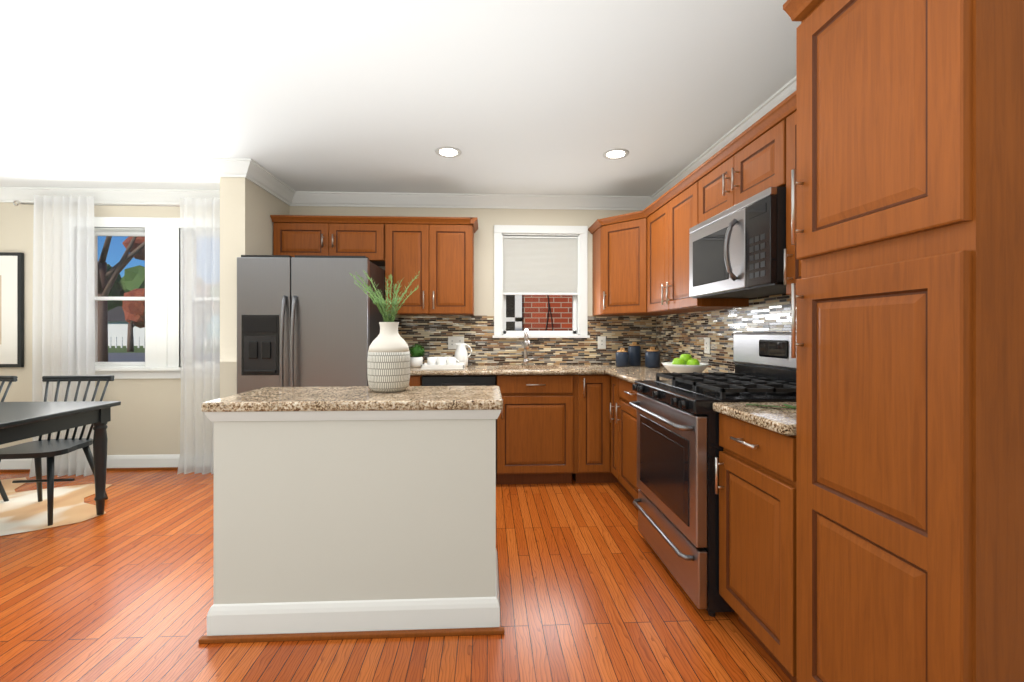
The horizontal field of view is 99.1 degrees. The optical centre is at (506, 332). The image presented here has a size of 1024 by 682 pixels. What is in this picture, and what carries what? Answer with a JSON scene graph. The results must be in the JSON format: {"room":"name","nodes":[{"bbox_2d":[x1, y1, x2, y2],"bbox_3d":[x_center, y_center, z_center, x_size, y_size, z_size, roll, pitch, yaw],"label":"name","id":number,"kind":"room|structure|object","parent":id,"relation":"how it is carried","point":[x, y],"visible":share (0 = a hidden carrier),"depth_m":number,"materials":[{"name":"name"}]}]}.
{"room":"kitchen","nodes":[
{"label":"kitchen","id":0,"kind":"room"},
{"bbox_2d":[220,177,289,397],"bbox_3d":[-2.029,-0.015,3.561,0.180,2.457,0.723,0,0,-3],"label":"wall","id":1,"kind":"structure","parent":0,"point":[248,208],"depth_m":3.20,"materials":[{"name":"beige paint"}]},
{"bbox_2d":[199,158,235,177],"bbox_3d":[-2.152,-1.190,3.455,0.109,0.105,0.705,0,0,-3],"label":"crown molding","id":2,"kind":"structure","parent":1,"relation":"attached to","point":[221,168],"depth_m":3.14,"materials":[{"name":"white"}]},
{"bbox_2d":[232,158,295,203],"bbox_3d":[-1.895,-1.190,3.467,0.105,0.105,0.705,0,0,-3],"label":"crown molding","id":3,"kind":"structure","parent":1,"relation":"attached to","point":[253,171],"depth_m":3.36,"materials":[{"name":"white"}]},
{"bbox_2d":[0,202,640,454],"bbox_3d":[-2.190,-0.015,4.016,7.585,2.457,0.200,0,0,-3],"label":"wall","id":4,"kind":"structure","parent":0,"point":[145,417],"depth_m":3.88,"materials":[{"name":"beige paint"}]},
{"bbox_2d":[0,252,23,366],"bbox_3d":[-4.614,-0.196,3.787,0.780,1.000,0.031,0,0,-3],"label":"picture frame","id":5,"kind":"object","parent":4,"relation":"attached to","point":[11,309],"visible":0.98,"depth_m":3.79,"materials":[{"name":"black paint"}]},
{"bbox_2d":[0,454,179,471],"bbox_3d":[-3.939,1.149,3.822,3.613,0.130,0.030,0,0,-3],"label":"baseboard","id":6,"kind":"structure","parent":4,"relation":"attached to","point":[142,462],"depth_m":3.83,"materials":[{"name":"white wood"}]},
{"bbox_2d":[13,200,184,206],"bbox_3d":[-3.206,-1.104,3.814,2.023,0.050,0.104,0,0,-3],"label":"curtain rod","id":7,"kind":"object","parent":4,"relation":"attached to","point":[109,204],"visible":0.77,"depth_m":3.76,"materials":[{"name":"silver metal"}]},
{"bbox_2d":[29,195,94,476],"bbox_3d":[-3.780,0.025,3.700,0.500,2.371,0.104,0,0,-3],"label":"curtain","id":8,"kind":"object","parent":7,"relation":"hanging from","point":[63,329],"visible":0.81,"depth_m":3.71,"materials":[{"name":"white fabric"}]},
{"bbox_2d":[177,197,219,473],"bbox_3d":[-2.541,0.025,3.762,0.540,2.371,0.093,0,0,-3],"label":"curtain","id":9,"kind":"object","parent":7,"relation":"hanging from","point":[200,290],"visible":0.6,"depth_m":3.77,"materials":[{"name":"white fabric"}]},
{"bbox_2d":[0,187,219,204],"bbox_3d":[-3.893,-1.190,3.793,3.523,0.105,0.092,0,0,-3],"label":"crown molding","id":10,"kind":"structure","parent":4,"relation":"attached to","point":[7,194],"depth_m":3.80,"materials":[{"name":"white"}]},
{"bbox_2d":[94,217,180,378],"bbox_3d":[-3.054,-0.303,3.947,1.712,1.425,0.260,0,0,-3],"label":"window","id":11,"kind":"structure","parent":4,"relation":"in","point":[161,298],"depth_m":3.86,"materials":[{"name":"white wood"}]},
{"bbox_2d":[270,215,385,265],"bbox_3d":[-1.487,-0.780,3.786,0.910,0.360,0.323,0,0,-3],"label":"upper cabinet","id":12,"kind":"object","parent":4,"relation":"attached to","point":[293,235],"depth_m":3.62,"materials":[{"name":"brown wood"}]},
{"bbox_2d":[382,216,473,314],"bbox_3d":[-0.661,-0.558,3.823,0.735,0.804,0.323,0,0,-3],"label":"upper cabinet","id":13,"kind":"object","parent":4,"relation":"attached to","point":[440,248],"depth_m":3.66,"materials":[{"name":"brown wood"}]},
{"bbox_2d":[287,191,647,210],"bbox_3d":[-0.326,-1.190,3.953,3.257,0.105,0.092,0,0,-3],"label":"crown molding","id":14,"kind":"structure","parent":4,"relation":"attached to","point":[303,198],"depth_m":3.95,"materials":[{"name":"white"}]},
{"bbox_2d":[394,315,653,363],"bbox_3d":[0.171,0.070,4.015,2.400,0.447,0.008,0,0,-3],"label":"tile backsplash","id":15,"kind":"structure","parent":4,"relation":"attached to","point":[432,333],"depth_m":4.01,"materials":[{"name":"tile"}]},
{"bbox_2d":[448,337,463,348],"bbox_3d":[-0.462,0.095,3.978,0.145,0.115,0.010,0,0,-3],"label":"electrical outlet","id":16,"kind":"object","parent":15,"relation":"attached to","point":[452,341],"visible":0.65,"depth_m":3.98,"materials":[{"name":"white plastic"}]},
{"bbox_2d":[598,336,605,348],"bbox_3d":[0.880,0.095,4.038,0.075,0.115,0.010,0,0,-3],"label":"electrical outlet","id":17,"kind":"object","parent":15,"relation":"attached to","point":[601,342],"visible":1,"depth_m":4.04,"materials":[{"name":"white plastic"}]},
{"bbox_2d":[492,225,589,337],"bbox_3d":[0.311,-0.466,4.103,0.894,1.034,0.250,0,0,-3],"label":"window","id":18,"kind":"structure","parent":4,"relation":"in","point":[500,232],"depth_m":4.02,"materials":[{"name":"white wood"}]},
{"bbox_2d":[503,236,577,294],"bbox_3d":[0.313,-0.620,4.066,0.700,0.542,0.035,0,0,-3],"label":"window shade","id":19,"kind":"object","parent":18,"relation":"attached to","point":[535,265],"visible":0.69,"depth_m":4.07,"materials":[{"name":"white fabric"}]},
{"bbox_2d":[590,208,658,315],"bbox_3d":[1.110,-0.558,3.756,0.605,0.804,0.605,0,0,-3],"label":"upper cabinet","id":20,"kind":"object","parent":4,"relation":"attached to","point":[640,263],"depth_m":3.61,"materials":[{"name":"brown wood"}]},
{"bbox_2d":[646,171,748,314],"bbox_3d":[1.288,-0.558,3.042,0.323,0.804,0.830,0,0,-3],"label":"upper cabinet","id":21,"kind":"object","parent":4,"relation":"attached to","point":[669,219],"depth_m":2.97,"materials":[{"name":"brown wood"}]},
{"bbox_2d":[648,76,795,205],"bbox_3d":[1.502,-1.190,0.873,0.092,0.105,6.410,0,0,-3],"label":"crown molding","id":22,"kind":"structure","parent":4,"relation":"attached to","point":[790,87],"depth_m":2.68,"materials":[{"name":"white"}]},
{"bbox_2d":[654,294,790,372],"bbox_3d":[1.457,0.024,2.744,0.010,0.539,2.665,0,0,-3],"label":"tile backsplash","id":23,"kind":"structure","parent":4,"relation":"attached to","point":[670,338],"depth_m":2.99,"materials":[{"name":"tile"}]},
{"bbox_2d":[704,338,709,353],"bbox_3d":[1.431,0.095,3.117,0.010,0.115,0.075,0,0,-3],"label":"outlet","id":24,"kind":"object","parent":23,"relation":"attached to","point":[706,345],"visible":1,"depth_m":3.11,"materials":[{"name":"white plastic"}]},
{"bbox_2d":[698,103,781,223],"bbox_3d":[1.324,-0.796,2.243,0.323,0.329,0.762,0,0,-3],"label":"upper cabinet","id":25,"kind":"object","parent":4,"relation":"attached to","point":[748,166],"depth_m":2.14,"materials":[{"name":"brown wood"}]},
{"bbox_2d":[689,187,785,298],"bbox_3d":[1.257,-0.412,2.239,0.429,0.417,0.752,0,0,-3],"label":"microwave","id":26,"kind":"object","parent":25,"relation":"attached to","point":[736,251],"visible":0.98,"depth_m":2.08,"materials":[{"name":"silver metal"}]},
{"bbox_2d":[782,91,800,295],"bbox_3d":[1.352,-0.558,1.633,0.323,0.804,0.450,0,0,-3],"label":"upper cabinet","id":27,"kind":"object","parent":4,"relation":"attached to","point":[792,267],"depth_m":1.82,"materials":[{"name":"brown wood"}]},
{"bbox_2d":[0,470,791,681],"bbox_3d":[-2.042,1.264,0.714,7.585,0.100,6.810,0,0,-3],"label":"floor","id":28,"kind":"structure","parent":0,"point":[121,589],"depth_m":1.90,"materials":[{"name":"brown wood"}]},
{"bbox_2d":[0,477,111,535],"bbox_3d":[-3.885,1.210,2.690,2.422,0.001,1.914,0,0,-3],"label":"cowhide rug","id":29,"kind":"object","parent":28,"relation":"on","point":[23,511],"visible":0.78,"depth_m":3.00,"materials":[{"name":"beige fur"}]},
{"bbox_2d":[0,376,17,501],"bbox_3d":[-3.813,0.767,2.952,0.464,0.901,0.525,0,0,2],"label":"chair","id":30,"kind":"object","parent":29,"relation":"on","point":[10,380],"visible":0.98,"depth_m":3.15,"materials":[{"name":"black paint"}]},
{"bbox_2d":[0,375,113,525],"bbox_3d":[-3.109,0.767,2.964,0.464,0.901,0.525,0,0,-7],"label":"chair","id":31,"kind":"object","parent":29,"relation":"on","point":[48,448],"visible":0.88,"depth_m":3.01,"materials":[{"name":"black paint"}]},
{"bbox_2d":[0,401,120,515],"bbox_3d":[-3.540,0.842,2.484,1.850,0.745,0.920,0,0,-3],"label":"dining table","id":32,"kind":"object","parent":29,"relation":"on","point":[21,420],"visible":1,"depth_m":2.73,"materials":[{"name":"black paint"}]},
{"bbox_2d":[237,255,390,393],"bbox_3d":[-1.464,0.333,3.450,0.909,1.763,0.875,0,0,-3],"label":"refrigerator","id":33,"kind":"object","parent":28,"relation":"on","point":[308,320],"visible":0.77,"depth_m":3.09,"materials":[{"name":"silver metal"}]},
{"bbox_2d":[214,419,495,603],"bbox_3d":[-0.617,0.764,1.979,1.125,0.900,0.430,0,0,-3],"label":"kitchen island","id":34,"kind":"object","parent":28,"relation":"on","point":[330,510],"depth_m":1.76,"materials":[{"name":"white paint"}]},
{"bbox_2d":[198,410,504,643],"bbox_3d":[-0.616,0.764,1.959,1.195,0.900,0.470,0,0,-3],"label":"trim","id":35,"kind":"structure","parent":34,"relation":"attached to","point":[317,620],"depth_m":1.75,"materials":[{"name":"white wood"}]},
{"bbox_2d":[201,386,502,411],"bbox_3d":[-0.617,0.293,1.979,1.185,0.039,0.500,0,0,-3],"label":"countertop","id":36,"kind":"structure","parent":34,"relation":"on","point":[349,398],"depth_m":1.78,"materials":[{"name":"stone"}]},
{"bbox_2d":[350,270,419,392],"bbox_3d":[-0.565,-0.014,2.047,0.313,0.574,0.294,0,0,-3],"label":"vase","id":37,"kind":"object","parent":36,"relation":"on","point":[388,364],"visible":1,"depth_m":1.99,"materials":[{"name":"beige ceramic"}]},
{"bbox_2d":[409,375,421,385],"bbox_3d":[-0.846,0.772,3.667,0.338,0.884,0.609,0,0,-3],"label":"base cabinet","id":38,"kind":"object","parent":28,"relation":"on","point":[415,380],"depth_m":3.37,"materials":[{"name":"brown wood"}]},
{"bbox_2d":[422,375,495,385],"bbox_3d":[-0.384,0.774,3.675,0.573,0.880,0.604,0,0,-3],"label":"dishwasher","id":39,"kind":"object","parent":28,"relation":"on","point":[458,380],"visible":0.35,"depth_m":3.38,"materials":[{"name":"black metal"}]},
{"bbox_2d":[496,375,580,483],"bbox_3d":[0.229,0.772,3.715,0.640,0.884,0.609,0,0,-3],"label":"base cabinet","id":40,"kind":"object","parent":28,"relation":"on","point":[552,429],"depth_m":3.42,"materials":[{"name":"brown wood"}]},
{"bbox_2d":[410,364,664,374],"bbox_3d":[0.200,0.311,3.692,2.431,0.035,0.653,0,0,-3],"label":"countertop","id":41,"kind":"structure","parent":40,"relation":"on","point":[488,369],"depth_m":3.40,"materials":[{"name":"stone"}]},
{"bbox_2d":[409,344,424,366],"bbox_3d":[-0.767,0.195,3.709,0.153,0.197,0.154,0,0,-3],"label":"boxwood plant","id":42,"kind":"object","parent":41,"relation":"on","point":[416,353],"visible":0.94,"depth_m":3.67,"materials":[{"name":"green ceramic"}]},
{"bbox_2d":[421,357,465,369],"bbox_3d":[-0.509,0.246,3.541,0.340,0.094,0.240,0,0,-3],"label":"tray","id":43,"kind":"object","parent":41,"relation":"on","point":[441,363],"visible":0.98,"depth_m":3.44,"materials":[{"name":"white ceramic"}]},
{"bbox_2d":[454,343,471,365],"bbox_3d":[-0.377,0.193,3.787,0.156,0.200,0.120,0,0,-3],"label":"pitcher","id":44,"kind":"object","parent":41,"relation":"on","point":[461,355],"visible":0.9,"depth_m":3.75,"materials":[{"name":"white ceramic"}]},
{"bbox_2d":[523,329,533,364],"bbox_3d":[0.198,0.129,3.843,0.105,0.327,0.223,0,0,-3],"label":"faucet","id":45,"kind":"object","parent":41,"relation":"on","point":[526,345],"visible":1,"depth_m":3.90,"materials":[{"name":"silver metal"}]},
{"bbox_2d":[616,348,628,366],"bbox_3d":[0.993,0.213,3.748,0.110,0.159,0.110,0,0,-3],"label":"canister","id":46,"kind":"object","parent":41,"relation":"on","point":[622,357],"visible":1,"depth_m":3.70,"materials":[{"name":"blue ceramic"}]},
{"bbox_2d":[628,342,640,365],"bbox_3d":[1.128,0.189,3.854,0.110,0.209,0.110,0,0,-3],"label":"canister","id":47,"kind":"object","parent":41,"relation":"on","point":[634,350],"visible":1,"depth_m":3.81,"materials":[{"name":"blue ceramic"}]},
{"bbox_2d":[645,347,659,367],"bbox_3d":[1.222,0.208,3.659,0.120,0.169,0.120,0,0,-3],"label":"canister","id":48,"kind":"object","parent":41,"relation":"on","point":[652,357],"visible":1,"depth_m":3.61,"materials":[{"name":"blue ceramic"}]},
{"bbox_2d":[581,375,608,482],"bbox_3d":[0.657,0.772,3.734,0.287,0.884,0.609,0,0,-3],"label":"base cabinet","id":49,"kind":"object","parent":28,"relation":"on","point":[594,388],"depth_m":3.43,"materials":[{"name":"brown wood"}]},
{"bbox_2d":[609,375,616,482],"bbox_3d":[1.127,0.772,3.358,0.608,0.884,0.230,0,0,-3],"label":"base cabinet","id":50,"kind":"object","parent":28,"relation":"on","point":[612,380],"depth_m":3.39,"materials":[{"name":"brown wood"}]},
{"bbox_2d":[617,378,638,499],"bbox_3d":[1.146,0.772,2.933,0.608,0.884,0.621,0,0,-3],"label":"base cabinet","id":51,"kind":"object","parent":28,"relation":"on","point":[626,414],"depth_m":3.05,"materials":[{"name":"brown wood"}]},
{"bbox_2d":[606,368,702,383],"bbox_3d":[1.121,0.311,2.997,0.653,0.035,0.759,0,0,-3],"label":"countertop","id":52,"kind":"structure","parent":51,"relation":"on","point":[627,374],"depth_m":3.20,"materials":[{"name":"stone"}]},
{"bbox_2d":[662,352,708,372],"bbox_3d":[1.155,0.211,2.825,0.284,0.164,0.284,0,0,-3],"label":"bowl","id":53,"kind":"object","parent":52,"relation":"on","point":[685,363],"visible":0.77,"depth_m":2.75,"materials":[{"name":"white ceramic"}]},
{"bbox_2d":[629,332,795,616],"bbox_3d":[1.095,0.607,2.231,0.752,1.215,0.756,0,0,-3],"label":"range","id":54,"kind":"object","parent":28,"relation":"on","point":[676,502],"visible":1,"depth_m":2.05,"materials":[{"name":"silver metal"}]},
{"bbox_2d":[715,413,796,681],"bbox_3d":[1.204,0.772,1.626,0.608,0.884,0.450,0,0,-3],"label":"base cabinet","id":55,"kind":"object","parent":28,"relation":"on","point":[757,464],"depth_m":1.56,"materials":[{"name":"brown wood"}]},
{"bbox_2d":[713,402,795,435],"bbox_3d":[1.192,0.311,1.625,0.636,0.035,0.453,0,0,-3],"label":"countertop","id":56,"kind":"structure","parent":55,"relation":"on","point":[780,420],"depth_m":1.60,"materials":[{"name":"stone"}]},
{"bbox_2d":[746,403,795,408],"bbox_3d":[1.087,0.286,1.690,0.246,0.011,0.143,0,0,-3],"label":"leaf sprig","id":57,"kind":"object","parent":56,"relation":"on","point":[789,406],"visible":0.62,"depth_m":1.70,"materials":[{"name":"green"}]},
{"bbox_2d":[783,0,1023,681],"bbox_3d":[1.208,0.089,1.128,0.645,2.250,0.535,0,0,-3],"label":"pantry cabinet","id":58,"kind":"object","parent":28,"relation":"on","point":[907,239],"visible":1,"depth_m":1.01,"materials":[{"name":"brown wood"}]},
{"bbox_2d":[0,0,800,195],"bbox_3d":[-2.042,-1.293,0.714,7.585,0.100,6.810,0,0,-3],"label":"ceiling","id":59,"kind":"structure","parent":0,"point":[544,97],"depth_m":2.23,"materials":[{"name":"white paint"}]},
{"bbox_2d":[435,147,460,157],"bbox_3d":[-0.402,-1.240,3.005,0.179,0.005,0.179,0,0,42],"label":"recessed light","id":60,"kind":"object","parent":59,"relation":"in","point":[453,152],"depth_m":3.01,"materials":[{"name":"grey"}]},
{"bbox_2d":[603,149,628,159],"bbox_3d":[0.760,-1.240,3.037,0.179,0.005,0.179,0,0,42],"label":"recessed light","id":61,"kind":"object","parent":59,"relation":"in","point":[613,154],"depth_m":3.03,"materials":[{"name":"grey"}]},
{"label":"outside","id":62,"kind":"structure","parent":0,"visible":0},
{"bbox_2d":[108,346,144,361],"bbox_3d":[-33.204,1.754,70.712,180.000,0.120,135.740,0,0,-3],"label":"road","id":63,"kind":"structure","parent":62,"point":[120,356],"depth_m":33.71,"materials":[{"name":"grey asphalt"}]},
{"bbox_2d":[98,236,144,361],"bbox_3d":[-6.250,-0.478,6.561,2.931,4.384,2.701,0,0,-3],"label":"tree","id":64,"kind":"object","parent":63,"relation":"on","point":[104,278],"depth_m":6.69,"materials":[{"name":"brown plant"}]},
{"bbox_2d":[107,264,144,310],"bbox_3d":[-54.588,-4.047,62.190,10.951,11.522,8.512,0,0,-3],"label":"tree","id":65,"kind":"object","parent":63,"relation":"on","point":[122,289],"depth_m":60.41,"materials":[{"name":"green plant"}]},
{"bbox_2d":[108,306,144,347],"bbox_3d":[-46.568,-0.936,56.218,36.000,5.300,16.500,0,0,-3],"label":"house","id":66,"kind":"structure","parent":63,"relation":"on","point":[120,338],"depth_m":55.84,"materials":[{"name":"white"}]},
{"bbox_2d":[122,288,144,351],"bbox_3d":[-32.336,-1.077,38.601,4.026,5.582,4.169,0,0,-3],"label":"tree","id":67,"kind":"object","parent":63,"relation":"on","point":[132,318],"depth_m":37.49,"materials":[{"name":"brown plant"}]},
{"bbox_2d":[506,295,571,330],"bbox_3d":[1.332,-2.036,9.354,8.500,7.500,6.050,0,0,-3],"label":"brick house","id":68,"kind":"structure","parent":63,"relation":"on","point":[554,309],"depth_m":6.34,"materials":[{"name":"red brick"}]}
]}

